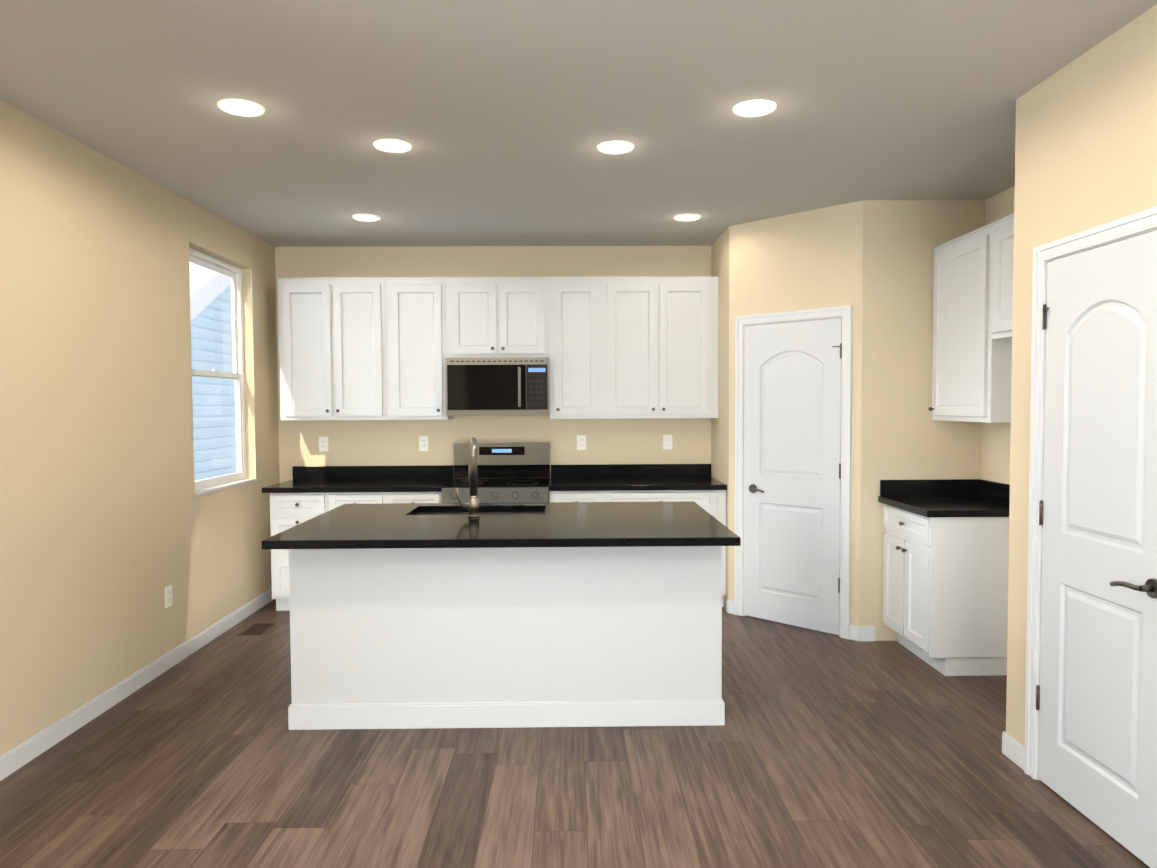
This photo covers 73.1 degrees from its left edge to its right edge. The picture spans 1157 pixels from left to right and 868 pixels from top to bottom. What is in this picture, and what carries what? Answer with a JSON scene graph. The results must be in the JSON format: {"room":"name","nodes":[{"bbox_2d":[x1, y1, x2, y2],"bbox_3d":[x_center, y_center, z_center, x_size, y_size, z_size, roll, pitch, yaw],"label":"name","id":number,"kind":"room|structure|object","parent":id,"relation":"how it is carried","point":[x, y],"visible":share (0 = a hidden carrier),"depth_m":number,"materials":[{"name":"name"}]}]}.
{"room":"kitchen","nodes":[
{"label":"kitchen","id":0,"kind":"room"},
{"bbox_2d":[0,100,279,755],"bbox_3d":[-2.354,0.144,-0.157,0.130,2.740,12.927,0,2,-1],"label":"wall","id":1,"kind":"structure","parent":0,"point":[112,526],"depth_m":3.86,"materials":[{"name":"beige paint"}]},
{"bbox_2d":[0,588,273,780],"bbox_3d":[-2.338,1.288,4.540,0.011,0.094,3.367,0,2,-1],"label":"baseboard","id":2,"kind":"structure","parent":1,"relation":"attached to","point":[14,759],"depth_m":3.92,"materials":[{"name":"white wood"}]},
{"bbox_2d":[165,585,172,607],"bbox_3d":[-2.340,0.928,4.463,0.007,0.117,0.072,0,2,-1],"label":"outlet","id":3,"kind":"object","parent":1,"relation":"attached to","point":[168,597],"visible":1,"depth_m":4.45,"materials":[{"name":"white plastic"}]},
{"bbox_2d":[189,247,256,495],"bbox_3d":[-2.421,-0.409,5.227,0.131,1.546,0.940,0,2,-1],"label":"window","id":4,"kind":"structure","parent":1,"relation":"in","point":[222,482],"depth_m":5.53,"materials":[{"name":"white plastic"}]},
{"bbox_2d":[275,246,711,482],"bbox_3d":[-0.593,-0.111,6.260,3.559,2.740,0.130,0,2,-1],"label":"wall","id":5,"kind":"structure","parent":0,"point":[396,442],"depth_m":6.18,"materials":[{"name":"beige paint"}]},
{"bbox_2d":[319,437,327,451],"bbox_3d":[-2.017,0.080,6.179,0.072,0.117,0.007,0,2,-1],"label":"outlet","id":6,"kind":"object","parent":5,"relation":"attached to","point":[323,443],"visible":1,"depth_m":6.18,"materials":[{"name":"white plastic"}]},
{"bbox_2d":[278,277,389,419],"bbox_3d":[-1.839,-0.641,5.989,0.802,1.064,0.331,0,2,-1],"label":"upper cabinet","id":7,"kind":"object","parent":5,"relation":"attached to","point":[383,348],"depth_m":5.83,"materials":[{"name":"white wood"}]},
{"bbox_2d":[386,277,453,419],"bbox_3d":[-1.213,-0.645,5.997,0.451,1.064,0.331,0,2,-1],"label":"upper cabinet","id":8,"kind":"object","parent":5,"relation":"attached to","point":[417,326],"depth_m":5.84,"materials":[{"name":"white wood"}]},
{"bbox_2d":[419,436,427,450],"bbox_3d":[-1.227,0.075,6.189,0.072,0.117,0.007,0,2,-1],"label":"outlet","id":9,"kind":"object","parent":5,"relation":"attached to","point":[423,443],"visible":1,"depth_m":6.19,"materials":[{"name":"white plastic"}]},
{"bbox_2d":[446,277,549,359],"bbox_3d":[-0.606,-0.878,5.996,0.766,0.604,0.331,0,2,-1],"label":"upper cabinet","id":10,"kind":"object","parent":5,"relation":"attached to","point":[489,317],"depth_m":5.84,"materials":[{"name":"white wood"}]},
{"bbox_2d":[445,357,549,415],"bbox_3d":[-0.602,-0.356,5.958,0.762,0.430,0.448,0,2,-1],"label":"microwave","id":11,"kind":"object","parent":10,"relation":"attached to","point":[497,386],"visible":1,"depth_m":5.78,"materials":[{"name":"silver metal"}]},
{"bbox_2d":[549,277,605,418],"bbox_3d":[-0.020,-0.651,6.013,0.403,1.064,0.331,0,2,-1],"label":"upper cabinet","id":12,"kind":"object","parent":5,"relation":"attached to","point":[577,362],"depth_m":5.86,"materials":[{"name":"white wood"}]},
{"bbox_2d":[577,435,585,449],"bbox_3d":[0.024,0.069,6.206,0.072,0.117,0.007,0,2,-1],"label":"outlet","id":13,"kind":"object","parent":5,"relation":"attached to","point":[581,442],"visible":1,"depth_m":6.20,"materials":[{"name":"white plastic"}]},
{"bbox_2d":[606,276,718,418],"bbox_3d":[0.617,-0.655,6.021,0.872,1.064,0.331,0,2,-1],"label":"upper cabinet","id":14,"kind":"object","parent":5,"relation":"attached to","point":[662,332],"depth_m":5.86,"materials":[{"name":"white wood"}]},
{"bbox_2d":[663,435,671,449],"bbox_3d":[0.711,0.065,6.215,0.072,0.117,0.007,0,2,-1],"label":"outlet","id":15,"kind":"object","parent":5,"relation":"attached to","point":[667,441],"visible":1,"depth_m":6.21,"materials":[{"name":"white plastic"}]},
{"bbox_2d":[0,599,1149,867],"bbox_3d":[0.152,1.549,-0.070,5.128,0.100,12.927,0,2,-1],"label":"floor","id":16,"kind":"structure","parent":0,"point":[818,749],"depth_m":3.08,"materials":[{"name":"brown wood"}]},
{"bbox_2d":[238,623,276,634],"bbox_3d":[-2.147,1.306,5.231,0.155,0.004,0.260,0,2,-1],"label":"floor vent","id":17,"kind":"object","parent":16,"relation":"in","point":[257,628],"visible":1,"depth_m":5.22,"materials":[{"name":"brown metal"}]},
{"bbox_2d":[270,492,441,610],"bbox_3d":[-1.596,0.841,5.891,1.234,0.876,0.648,0,2,-1],"label":"base cabinet","id":18,"kind":"object","parent":16,"relation":"on","point":[289,510],"visible":0.25,"depth_m":5.59,"materials":[{"name":"white wood"}]},
{"bbox_2d":[262,465,453,492],"bbox_3d":[-1.618,0.334,5.873,1.275,0.140,0.645,0,2,-1],"label":"countertop","id":19,"kind":"structure","parent":18,"relation":"on","point":[346,479],"depth_m":6.11,"materials":[{"name":"stone"}]},
{"bbox_2d":[442,442,549,502],"bbox_3d":[-0.595,0.678,5.847,0.758,1.195,0.709,0,2,-1],"label":"range","id":20,"kind":"object","parent":16,"relation":"on","point":[516,472],"visible":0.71,"depth_m":6.12,"materials":[{"name":"silver metal"}]},
{"bbox_2d":[288,546,724,729],"bbox_3d":[-0.339,0.903,4.124,2.018,0.876,1.050,0,2,-1],"label":"kitchen island","id":21,"kind":"object","parent":16,"relation":"on","point":[408,638],"visible":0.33,"depth_m":3.61,"materials":[{"name":"white wood"}]},
{"bbox_2d":[261,501,740,548],"bbox_3d":[-0.340,0.450,4.008,2.074,0.038,1.257,0,2,-1],"label":"island countertop","id":22,"kind":"structure","parent":21,"relation":"on","point":[555,524],"depth_m":3.69,"materials":[{"name":"stone"}]},
{"bbox_2d":[454,437,479,516],"bbox_3d":[-0.580,0.221,4.149,0.132,0.409,0.245,0,2,-1],"label":"island faucet","id":23,"kind":"object","parent":22,"relation":"on","point":[472,506],"visible":1,"depth_m":4.05,"materials":[{"name":"silver metal"}]},
{"bbox_2d":[416,512,543,514],"bbox_3d":[-0.552,0.627,4.333,0.794,0.337,0.429,0,2,-1],"label":"island sink","id":24,"kind":"object","parent":22,"relation":"in","point":[445,513],"depth_m":4.52,"materials":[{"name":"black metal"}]},
{"bbox_2d":[549,491,604,501],"bbox_3d":[-0.016,0.832,5.927,0.390,0.876,0.617,0,2,-1],"label":"base cabinet","id":25,"kind":"object","parent":16,"relation":"on","point":[554,496],"depth_m":5.61,"materials":[{"name":"white wood"}]},
{"bbox_2d":[549,464,726,490],"bbox_3d":[0.423,0.323,5.899,1.275,0.140,0.645,0,2,-1],"label":"countertop","id":26,"kind":"structure","parent":25,"relation":"on","point":[617,477],"depth_m":6.14,"materials":[{"name":"stone"}]},
{"bbox_2d":[605,490,725,606],"bbox_3d":[0.621,0.828,5.935,0.884,0.876,0.617,0,2,-1],"label":"base cabinet","id":27,"kind":"object","parent":16,"relation":"on","point":[712,503],"depth_m":5.62,"materials":[{"name":"white wood"}]},
{"bbox_2d":[883,505,1008,675],"bbox_3d":[2.196,0.873,4.568,0.648,0.876,0.649,0,2,-1],"label":"base cabinet","id":28,"kind":"object","parent":16,"relation":"on","point":[945,596],"visible":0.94,"depth_m":4.25,"materials":[{"name":"white wood"}]},
{"bbox_2d":[878,479,1009,516],"bbox_3d":[2.195,0.365,4.540,0.645,0.140,0.667,0,2,-1],"label":"countertop","id":29,"kind":"structure","parent":28,"relation":"on","point":[954,498],"depth_m":4.71,"materials":[{"name":"stone"}]},
{"bbox_2d":[0,0,1156,246],"bbox_3d":[0.138,-1.289,-0.179,5.128,0.100,12.927,0,2,-1],"label":"ceiling","id":30,"kind":"structure","parent":0,"point":[504,118],"depth_m":3.22,"materials":[{"name":"grey paint"}]},
{"bbox_2d":[217,99,264,116],"bbox_3d":[-1.405,-1.358,3.256,0.184,0.008,0.184,0,2,-1],"label":"recessed light","id":31,"kind":"object","parent":30,"relation":"in","point":[241,107],"visible":1,"depth_m":3.25,"materials":[{"name":"white plastic"}]},
{"bbox_2d":[352,214,380,220],"bbox_3d":[-1.404,-1.431,5.175,0.184,0.008,0.184,0,2,-1],"label":"recessed light","id":32,"kind":"object","parent":30,"relation":"in","point":[364,217],"visible":1,"depth_m":5.16,"materials":[{"name":"white plastic"}]},
{"bbox_2d":[373,139,411,152],"bbox_3d":[-0.891,-1.379,3.744,0.184,0.008,0.184,0,2,-1],"label":"recessed light","id":33,"kind":"object","parent":30,"relation":"in","point":[393,145],"visible":1,"depth_m":3.73,"materials":[{"name":"white plastic"}]},
{"bbox_2d":[597,141,634,153],"bbox_3d":[0.180,-1.386,3.783,0.184,0.008,0.184,0,2,-1],"label":"recessed light","id":34,"kind":"object","parent":30,"relation":"in","point":[614,147],"visible":1,"depth_m":3.78,"materials":[{"name":"white plastic"}]},
{"bbox_2d":[673,214,700,220],"bbox_3d":[0.726,-1.444,5.215,0.184,0.008,0.184,0,2,-1],"label":"recessed light","id":35,"kind":"object","parent":30,"relation":"in","point":[687,217],"visible":0.98,"depth_m":5.21,"materials":[{"name":"white plastic"}]},
{"bbox_2d":[732,99,776,116],"bbox_3d":[0.742,-1.370,3.292,0.184,0.008,0.184,0,2,-1],"label":"recessed light","id":36,"kind":"object","parent":30,"relation":"in","point":[754,108],"visible":0.98,"depth_m":3.29,"materials":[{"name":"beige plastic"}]},
{"bbox_2d":[711,227,728,608],"bbox_3d":[1.126,-0.104,5.876,0.130,2.740,0.682,0,2,-1],"label":"wall","id":37,"kind":"structure","parent":0,"point":[720,423],"depth_m":5.73,"materials":[{"name":"beige paint"}]},
{"bbox_2d":[728,200,862,625],"bbox_3d":[1.457,-0.082,5.241,0.971,2.740,0.130,2,3,45],"label":"wall","id":38,"kind":"structure","parent":0,"point":[810,259],"depth_m":5.08,"materials":[{"name":"beige paint"}]},
{"bbox_2d":[744,318,841,634],"bbox_3d":[1.404,0.270,5.192,0.712,2.022,0.098,2,3,45],"label":"pantry door","id":39,"kind":"structure","parent":38,"relation":"in","point":[792,471],"depth_m":5.19,"materials":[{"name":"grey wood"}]},
{"bbox_2d":[735,305,851,638],"bbox_3d":[1.453,0.237,5.247,0.844,2.102,0.150,2,3,45],"label":"door frame","id":40,"kind":"structure","parent":38,"relation":"attached to","point":[844,313],"depth_m":5.00,"materials":[{"name":"white wood"}]},
{"bbox_2d":[860,200,984,640],"bbox_3d":[2.200,-0.073,4.925,0.886,2.740,0.130,0,2,-1],"label":"wall","id":41,"kind":"structure","parent":0,"point":[904,436],"depth_m":4.84,"materials":[{"name":"beige paint"}]},
{"bbox_2d":[981,186,1014,483],"bbox_3d":[2.590,-0.040,4.008,0.130,2.740,1.716,0,2,-1],"label":"wall","id":42,"kind":"structure","parent":0,"point":[996,443],"depth_m":4.69,"materials":[{"name":"beige paint"}]},
{"bbox_2d":[928,214,1013,422],"bbox_3d":[2.337,-0.588,4.048,0.362,1.064,1.580,0,2,-1],"label":"upper cabinet","id":43,"kind":"object","parent":42,"relation":"attached to","point":[972,325],"visible":0.44,"depth_m":4.33,"materials":[{"name":"white wood"}]},
{"bbox_2d":[1006,4,1156,746],"bbox_3d":[1.938,0.177,-1.580,0.130,2.740,9.709,0,2,-1],"label":"wall","id":44,"kind":"structure","parent":0,"point":[1086,143],"depth_m":2.91,"materials":[{"name":"beige paint"}]},
{"bbox_2d":[1002,731,1024,759],"bbox_3d":[2.154,1.312,3.330,0.698,0.094,0.011,0,2,-1],"label":"baseboard","id":45,"kind":"structure","parent":44,"relation":"attached to","point":[1012,749],"depth_m":3.26,"materials":[{"name":"white wood"}]},
{"bbox_2d":[1024,206,1156,779],"bbox_3d":[1.875,0.332,2.719,0.150,2.102,0.794,0,2,-1],"label":"door frame","id":46,"kind":"structure","parent":44,"relation":"attached to","point":[1134,225],"depth_m":3.06,"materials":[{"name":"white wood"}]},
{"bbox_2d":[1036,230,1156,867],"bbox_3d":[1.801,0.362,2.724,0.098,2.022,0.662,0,2,-1],"label":"door","id":47,"kind":"structure","parent":44,"relation":"in","point":[1096,698],"depth_m":2.71,"materials":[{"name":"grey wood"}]},
{"label":"outside","id":48,"kind":"structure","parent":0,"visible":0},
{"bbox_2d":[189,262,218,296],"bbox_3d":[-4.944,-2.885,10.568,0.001,10.000,18.000,0,2,-1],"label":"sky","id":49,"kind":"structure","parent":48,"point":[204,281],"depth_m":10.14,"materials":[{"name":"white"}]},
{"bbox_2d":[190,273,236,480],"bbox_3d":[-3.908,-1.226,9.645,0.030,6.744,8.000,0,2,-1],"label":"siding","id":50,"kind":"structure","parent":48,"point":[218,386],"depth_m":8.34,"materials":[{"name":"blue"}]}
]}

